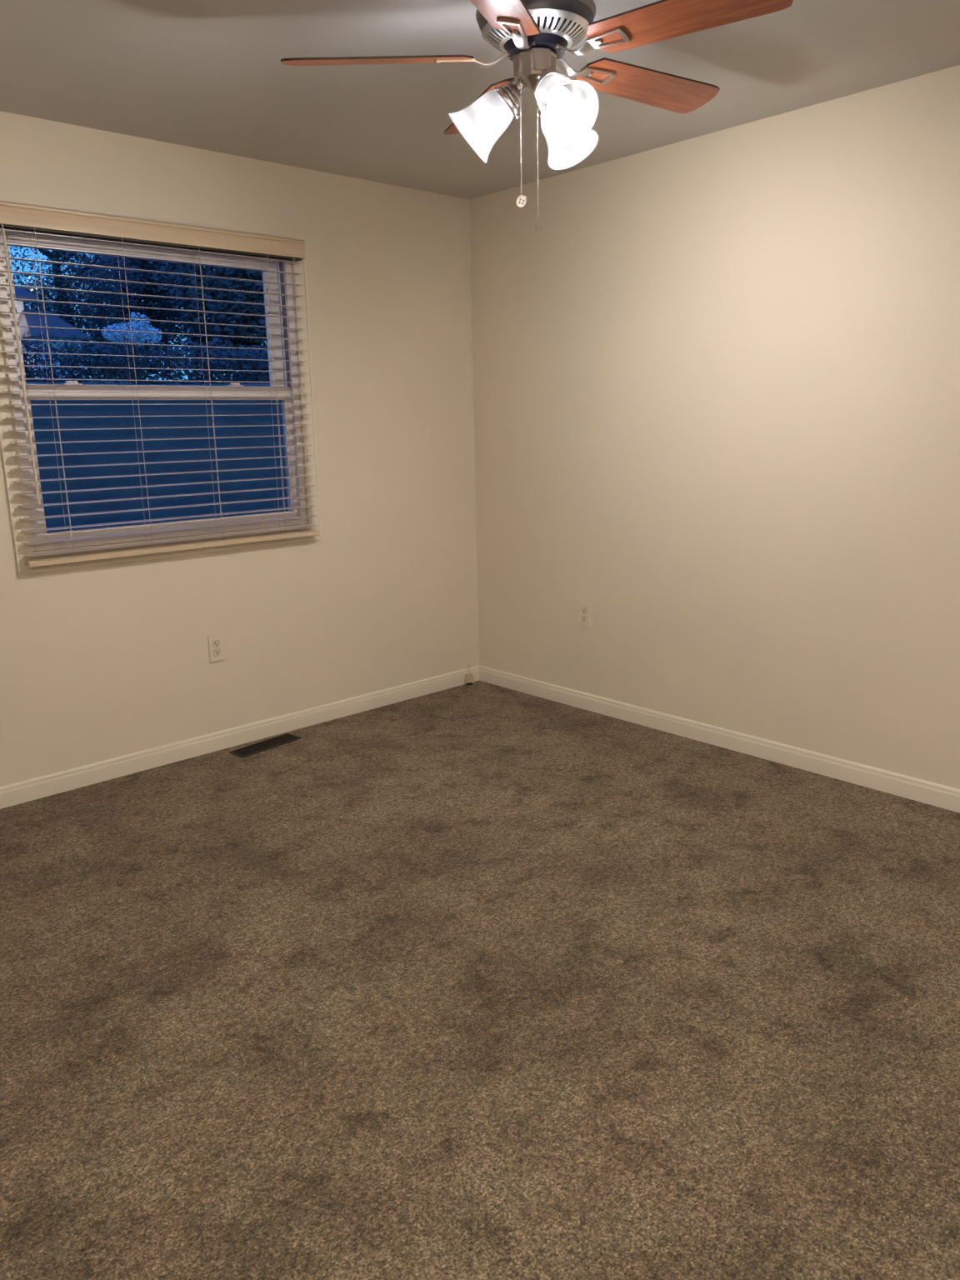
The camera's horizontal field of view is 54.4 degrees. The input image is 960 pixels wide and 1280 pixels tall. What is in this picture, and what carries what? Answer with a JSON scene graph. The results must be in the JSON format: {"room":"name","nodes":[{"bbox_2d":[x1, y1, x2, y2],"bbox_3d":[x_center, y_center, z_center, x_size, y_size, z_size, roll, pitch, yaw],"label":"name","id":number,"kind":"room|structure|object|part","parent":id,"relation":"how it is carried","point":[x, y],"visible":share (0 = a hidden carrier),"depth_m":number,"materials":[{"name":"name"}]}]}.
{"room":"empty bedroom","nodes":[
{"label":"empty bedroom","id":0,"kind":"room"},
{"bbox_2d":[0,110,476,786],"bbox_3d":[-1.650,-0.615,3.484,4.300,2.440,0.120,-13,18,-41],"label":"wall","id":1,"kind":"structure","parent":0,"point":[98,663],"depth_m":4.16,"materials":[{"name":"paint"}]},
{"bbox_2d":[0,197,321,574],"bbox_3d":[-1.264,-0.990,3.753,1.314,1.296,0.124,-13,18,-41],"label":"window","id":2,"kind":"structure","parent":1,"relation":"in","point":[8,449],"depth_m":3.74,"materials":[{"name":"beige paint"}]},
{"bbox_3d":[-1.295,-1.262,3.717,1.128,0.578,0.028,-13,18,-41],"label":"sash","id":3,"kind":"part","parent":2,"relation":"part of","materials":[{"name":"white plastic"}]},
{"bbox_3d":[-1.248,-0.977,3.741,1.090,0.014,0.010,-13,18,-41],"label":"lift rail","id":4,"kind":"part","parent":2,"relation":"part of","materials":[{"name":"white plastic"}]},
{"bbox_3d":[-1.256,-0.732,3.810,1.144,0.588,0.032,-13,18,-41],"label":"sash","id":5,"kind":"part","parent":2,"relation":"part of","materials":[{"name":"white plastic"}]},
{"bbox_2d":[0,200,319,567],"bbox_3d":[-1.215,-0.972,3.667,1.276,1.242,0.070,-13,18,-41],"label":"blind","id":6,"kind":"object","parent":2,"relation":"attached to","point":[15,217],"visible":1,"depth_m":3.58,"materials":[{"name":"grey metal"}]},
{"bbox_3d":[-1.546,-0.871,3.385,0.009,1.184,0.057,-13,18,-41],"label":"ladder cord","id":7,"kind":"part","parent":6,"relation":"part of","materials":[{"name":"white fabric"}]},
{"bbox_3d":[-1.543,-0.882,3.391,0.002,1.167,0.002,-13,18,-41],"label":"lift cord","id":8,"kind":"part","parent":6,"relation":"part of","materials":[{"name":"white fabric"}]},
{"bbox_3d":[-1.320,-0.923,3.587,0.009,1.184,0.057,-13,18,-41],"label":"ladder cord","id":9,"kind":"part","parent":6,"relation":"part of","materials":[{"name":"white fabric"}]},
{"bbox_3d":[-1.317,-0.934,3.592,0.002,1.167,0.002,-4,14,-12],"label":"lift cord","id":10,"kind":"part","parent":6,"relation":"part of","materials":[{"name":"white fabric"}]},
{"bbox_3d":[-1.224,-1.536,3.550,1.240,0.065,0.051,-13,18,-41],"label":"head rail","id":11,"kind":"part","parent":6,"relation":"part of","materials":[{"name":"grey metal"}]},
{"bbox_3d":[-1.199,-0.383,3.819,1.240,0.024,0.052,-13,18,-41],"label":"rail","id":12,"kind":"part","parent":6,"relation":"part of","materials":[{"name":"white plastic"}]},
{"bbox_3d":[-1.096,-0.975,3.787,0.009,1.184,0.057,-13,18,-41],"label":"ladder cord","id":13,"kind":"part","parent":6,"relation":"part of","materials":[{"name":"white fabric"}]},
{"bbox_3d":[-1.093,-0.985,3.792,0.002,1.167,0.002,-13,18,-41],"label":"lift cord","id":14,"kind":"part","parent":6,"relation":"part of","materials":[{"name":"white fabric"}]},
{"bbox_3d":[-0.874,-1.026,3.985,0.009,1.184,0.057,-13,18,-41],"label":"ladder cord","id":15,"kind":"part","parent":6,"relation":"part of","materials":[{"name":"white fabric"}]},
{"bbox_3d":[-0.870,-1.036,3.991,0.002,1.167,0.002,3,14,17],"label":"lift cord","id":16,"kind":"part","parent":6,"relation":"part of","materials":[{"name":"white fabric"}]},
{"bbox_3d":[-0.770,-1.147,4.018,0.009,0.955,0.004,-13,18,-41],"label":"pull cord","id":17,"kind":"part","parent":6,"relation":"part of","materials":[{"name":"white fabric"}]},
{"bbox_3d":[-1.296,-0.734,3.857,1.158,0.563,0.008,-13,18,-41],"label":"screen frame","id":18,"kind":"part","parent":2,"relation":"part of","materials":[{"name":"white plastic"}]},
{"bbox_2d":[207,633,224,662],"bbox_3d":[-1.133,0.035,4.019,0.072,0.116,0.012,-13,18,-41],"label":"wall outlet","id":19,"kind":"object","parent":1,"relation":"attached to","point":[216,642],"visible":1,"depth_m":4.01,"materials":[{"name":"beige plastic"}]},
{"bbox_2d":[212,640,220,647],"bbox_3d":[-1.131,0.016,4.012,0.036,0.030,0.002,-13,18,-41],"label":"socket","id":20,"kind":"object","parent":19,"relation":"attached to","point":[216,643],"depth_m":4.01,"materials":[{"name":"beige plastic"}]},
{"bbox_2d":[213,649,221,656],"bbox_3d":[-1.131,0.054,4.021,0.036,0.030,0.002,-13,18,-41],"label":"socket","id":21,"kind":"object","parent":19,"relation":"attached to","point":[217,652],"depth_m":4.02,"materials":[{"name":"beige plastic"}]},
{"bbox_2d":[0,665,479,809],"bbox_3d":[-1.582,0.543,3.706,4.300,0.082,0.012,-13,18,-41],"label":"baseboard","id":22,"kind":"structure","parent":1,"relation":"attached to","point":[35,788],"depth_m":4.08,"materials":[{"name":"paint"}]},
{"bbox_2d":[465,664,474,684],"bbox_3d":[-0.058,0.185,5.030,0.051,0.107,0.038,-5,14,-14],"label":"phone jack","id":23,"kind":"object","parent":22,"relation":"attached to","point":[469,680],"visible":1,"depth_m":5.02,"materials":[{"name":"beige plastic"}]},
{"bbox_2d":[466,199,479,665],"bbox_3d":[-0.035,-1.007,4.836,0.016,2.358,0.002,-13,18,-41],"label":"trim","id":24,"kind":"structure","parent":1,"relation":"attached to","point":[467,200],"depth_m":4.81,"materials":[{"name":"beige paint"}]},
{"bbox_2d":[0,680,959,1279],"bbox_3d":[0.008,1.005,2.044,4.540,0.120,4.940,-13,18,-41],"label":"floor","id":25,"kind":"structure","parent":0,"point":[481,980],"depth_m":2.24,"materials":[{"name":"carpet"}]},
{"bbox_2d":[229,733,300,757],"bbox_3d":[-0.950,0.466,4.143,0.100,0.006,0.316,10,17,40],"label":"floor vent","id":26,"kind":"object","parent":25,"relation":"in","point":[267,744],"visible":1,"depth_m":4.13,"materials":[{"name":"black metal"}]},
{"bbox_2d":[0,0,959,199],"bbox_3d":[-0.043,-1.487,1.458,4.540,0.120,4.940,-13,18,-41],"label":"ceiling","id":27,"kind":"structure","parent":0,"point":[210,75],"depth_m":2.92,"materials":[{"name":"paint"}]},
{"bbox_2d":[280,0,793,232],"bbox_3d":[0.184,-1.368,2.449,1.241,0.574,1.256,-13,18,-41],"label":"ceiling fan","id":28,"kind":"object","parent":27,"relation":"hanging from","point":[535,35],"visible":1,"depth_m":2.35,"materials":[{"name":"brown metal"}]},
{"bbox_3d":[-0.264,-1.496,2.409,0.495,0.006,0.144,-1,27,0],"label":"fan blade","id":29,"kind":"part","parent":28,"relation":"part of","materials":[{"name":"brown wood"}]},
{"bbox_3d":[0.018,-1.591,2.786,0.144,0.006,0.495,-19,17,-14],"label":"fan blade","id":30,"kind":"part","parent":28,"relation":"part of","materials":[{"name":"brown wood"}]},
{"bbox_3d":[0.022,-1.372,2.454,0.065,0.066,0.065,-13,18,-41],"label":"light bulb","id":31,"kind":"part","parent":28,"relation":"part of","materials":[{"name":"white glass"}]},
{"bbox_3d":[0.030,-1.497,2.409,0.097,0.035,0.041,-1,13,0],"label":"blade arm","id":32,"kind":"part","parent":28,"relation":"part of","materials":[{"name":"silver metal"}]},
{"bbox_3d":[0.045,-1.392,2.446,0.054,0.057,0.056,-13,18,-41],"label":"bulb","id":33,"kind":"part","parent":28,"relation":"part of","materials":[{"name":"white glass"}]},
{"bbox_3d":[0.019,-1.413,2.030,0.144,0.006,0.495,17,18,14],"label":"fan blade","id":34,"kind":"part","parent":28,"relation":"part of","materials":[{"name":"brown wood"}]},
{"bbox_3d":[0.076,-1.418,2.435,0.087,0.093,0.091,-13,18,-41],"label":"lamp arm","id":35,"kind":"part","parent":28,"relation":"part of","materials":[{"name":"silver metal"}]},
{"bbox_3d":[0.109,-1.523,2.515,0.041,0.035,0.097,-5,14,-17],"label":"blade arm","id":36,"kind":"part","parent":28,"relation":"part of","materials":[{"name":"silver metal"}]},
{"bbox_3d":[0.093,-1.482,2.420,0.012,0.051,0.050,0,13,7],"label":"housing panel","id":37,"kind":"part","parent":28,"relation":"part of","materials":[{"name":"silver metal"}]},
{"bbox_3d":[0.110,-1.326,2.417,0.014,0.322,0.008,-13,18,-41],"label":"pull chain","id":38,"kind":"part","parent":28,"relation":"part of","materials":[{"name":"silver metal"}]},
{"bbox_3d":[0.110,-1.473,2.303,0.041,0.035,0.097,3,14,18],"label":"blade arm","id":39,"kind":"part","parent":28,"relation":"part of","materials":[{"name":"silver metal"}]},
{"bbox_3d":[0.144,-1.546,2.398,0.277,0.032,0.277,-13,18,-41],"label":"vent plate","id":40,"kind":"part","parent":28,"relation":"part of","materials":[{"name":"silver metal"}]},
{"bbox_3d":[0.149,-1.270,2.415,0.008,0.340,0.014,-1,13,0],"label":"pull chain","id":41,"kind":"part","parent":28,"relation":"part of","materials":[{"name":"silver metal"}]},
{"bbox_3d":[0.154,-1.470,2.363,0.050,0.051,0.012,-3,13,-10],"label":"housing panel","id":42,"kind":"part","parent":28,"relation":"part of","materials":[{"name":"silver metal"}]},
{"bbox_3d":[0.182,-1.431,2.480,0.096,0.093,0.084,-13,18,-41],"label":"lamp arm","id":43,"kind":"part","parent":28,"relation":"part of","materials":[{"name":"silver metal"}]},
{"bbox_3d":[0.183,-1.371,2.343,0.050,0.057,0.057,-13,18,-41],"label":"bulb","id":44,"kind":"part","parent":28,"relation":"part of","materials":[{"name":"white glass"}]},
{"bbox_3d":[0.167,-1.404,2.367,0.083,0.093,0.096,-13,18,-41],"label":"lamp arm","id":45,"kind":"part","parent":28,"relation":"part of","materials":[{"name":"silver metal"}]},
{"bbox_3d":[0.204,-1.411,2.512,0.057,0.057,0.051,-13,18,-41],"label":"bulb","id":46,"kind":"part","parent":28,"relation":"part of","materials":[{"name":"white glass"}]},
{"bbox_3d":[0.197,-1.345,2.326,0.061,0.066,0.066,-13,18,-41],"label":"light bulb","id":47,"kind":"part","parent":28,"relation":"part of","materials":[{"name":"white glass"}]},
{"bbox_3d":[0.223,-1.396,2.538,0.066,0.066,0.060,-13,18,-41],"label":"light bulb","id":48,"kind":"part","parent":28,"relation":"part of","materials":[{"name":"white glass"}]},
{"bbox_3d":[0.237,-1.516,2.474,0.097,0.035,0.041,-11,16,-35],"label":"blade arm","id":49,"kind":"part","parent":28,"relation":"part of","materials":[{"name":"silver metal"}]},
{"bbox_3d":[0.237,-1.486,2.343,0.097,0.035,0.041,8,16,35],"label":"blade arm","id":50,"kind":"part","parent":28,"relation":"part of","materials":[{"name":"silver metal"}]},
{"bbox_3d":[0.474,-1.565,2.641,0.495,0.006,0.144,-11,3,-35],"label":"fan blade","id":51,"kind":"part","parent":28,"relation":"part of","materials":[{"name":"brown wood"}]},
{"bbox_3d":[0.475,-1.456,2.173,0.495,0.006,0.144,8,3,35],"label":"fan blade","id":52,"kind":"part","parent":28,"relation":"part of","materials":[{"name":"brown wood"}]},
{"bbox_2d":[469,65,959,789],"bbox_3d":[1.567,-0.624,3.244,0.120,2.440,4.820,-13,18,-41],"label":"wall","id":53,"kind":"structure","parent":0,"point":[716,387],"depth_m":3.69,"materials":[{"name":"paint"}]},
{"bbox_2d":[579,601,590,627],"bbox_3d":[0.500,-0.121,4.469,0.012,0.116,0.072,-13,18,-41],"label":"wall outlet","id":54,"kind":"object","parent":53,"relation":"attached to","point":[584,607],"visible":1,"depth_m":4.46,"materials":[{"name":"beige plastic"}]},
{"bbox_2d":[580,615,586,622],"bbox_3d":[0.499,-0.102,4.471,0.002,0.030,0.036,-13,18,-41],"label":"socket","id":55,"kind":"object","parent":54,"relation":"attached to","point":[583,618],"depth_m":4.47,"materials":[{"name":"beige plastic"}]},
{"bbox_2d":[581,607,586,614],"bbox_3d":[0.497,-0.139,4.462,0.004,0.030,0.036,-13,18,-41],"label":"socket","id":56,"kind":"object","parent":54,"relation":"attached to","point":[583,609],"depth_m":4.46,"materials":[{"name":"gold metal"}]},
{"bbox_2d":[479,665,959,812],"bbox_3d":[1.583,0.544,3.427,0.012,0.082,4.700,-13,18,-41],"label":"baseboard","id":57,"kind":"structure","parent":53,"relation":"attached to","point":[916,789],"depth_m":3.92,"materials":[{"name":"paint"}]},
{"label":"outside","id":58,"kind":"structure","parent":0,"visible":0},
{"bbox_2d":[25,380,287,532],"bbox_3d":[-8.866,-8.072,32.736,54.000,4.611,54.000,-13,18,-41],"label":"lawn","id":59,"kind":"structure","parent":58,"point":[187,409],"depth_m":10.43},
{"bbox_2d":[14,286,88,380],"bbox_3d":[-11.490,-5.847,17.582,6.300,2.320,5.150,-13,18,-41],"label":"neighbor house","id":60,"kind":"structure","parent":59,"relation":"on","point":[23,319],"depth_m":17.82,"materials":[{"name":"white"}]},
{"bbox_2d":[10,246,147,380],"bbox_3d":[-10.734,-8.968,23.930,3.934,4.694,3.958,-11,17,-37],"label":"tree","id":61,"kind":"object","parent":59,"relation":"on","point":[55,256],"visible":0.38,"depth_m":23.82,"materials":[{"name":"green plant"}]},
{"bbox_2d":[59,250,184,379],"bbox_3d":[-11.308,-11.133,29.339,3.669,5.988,3.772,-13,18,-41],"label":"tree","id":62,"kind":"object","parent":59,"relation":"on","point":[148,302],"visible":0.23,"depth_m":29.19,"materials":[{"name":"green plant"}]},
{"bbox_2d":[101,312,161,384],"bbox_3d":[-5.393,-4.540,14.598,0.979,1.131,0.736,-13,18,-41],"label":"shrub","id":63,"kind":"object","parent":59,"relation":"on","point":[114,335],"visible":0.86,"depth_m":14.52,"materials":[{"name":"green plant"}]},
{"bbox_3d":[-5.384,-4.374,14.657,0.583,0.780,0.396,-13,18,-41],"label":"stem","id":64,"kind":"part","parent":63,"relation":"part of","materials":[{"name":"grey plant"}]},
{"bbox_2d":[20,329,269,384],"bbox_3d":[-2.286,-5.673,19.244,16.574,0.962,0.964,-13,18,-41],"label":"hedge","id":65,"kind":"object","parent":59,"relation":"on","point":[75,360],"visible":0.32,"depth_m":16.05,"materials":[{"name":"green plant"}]},
{"bbox_2d":[131,261,264,380],"bbox_3d":[-10.178,-13.485,33.734,5.302,8.251,5.305,-13,18,-41],"label":"tree","id":66,"kind":"object","parent":59,"relation":"on","point":[177,328],"visible":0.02,"depth_m":33.67,"materials":[{"name":"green plant"}]},
{"bbox_2d":[150,260,269,383],"bbox_3d":[-5.722,-9.663,22.084,4.139,7.167,4.219,-2,13,-5],"label":"tree","id":67,"kind":"object","parent":59,"relation":"on","point":[236,273],"visible":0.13,"depth_m":21.86,"materials":[{"name":"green plant"}]}
]}

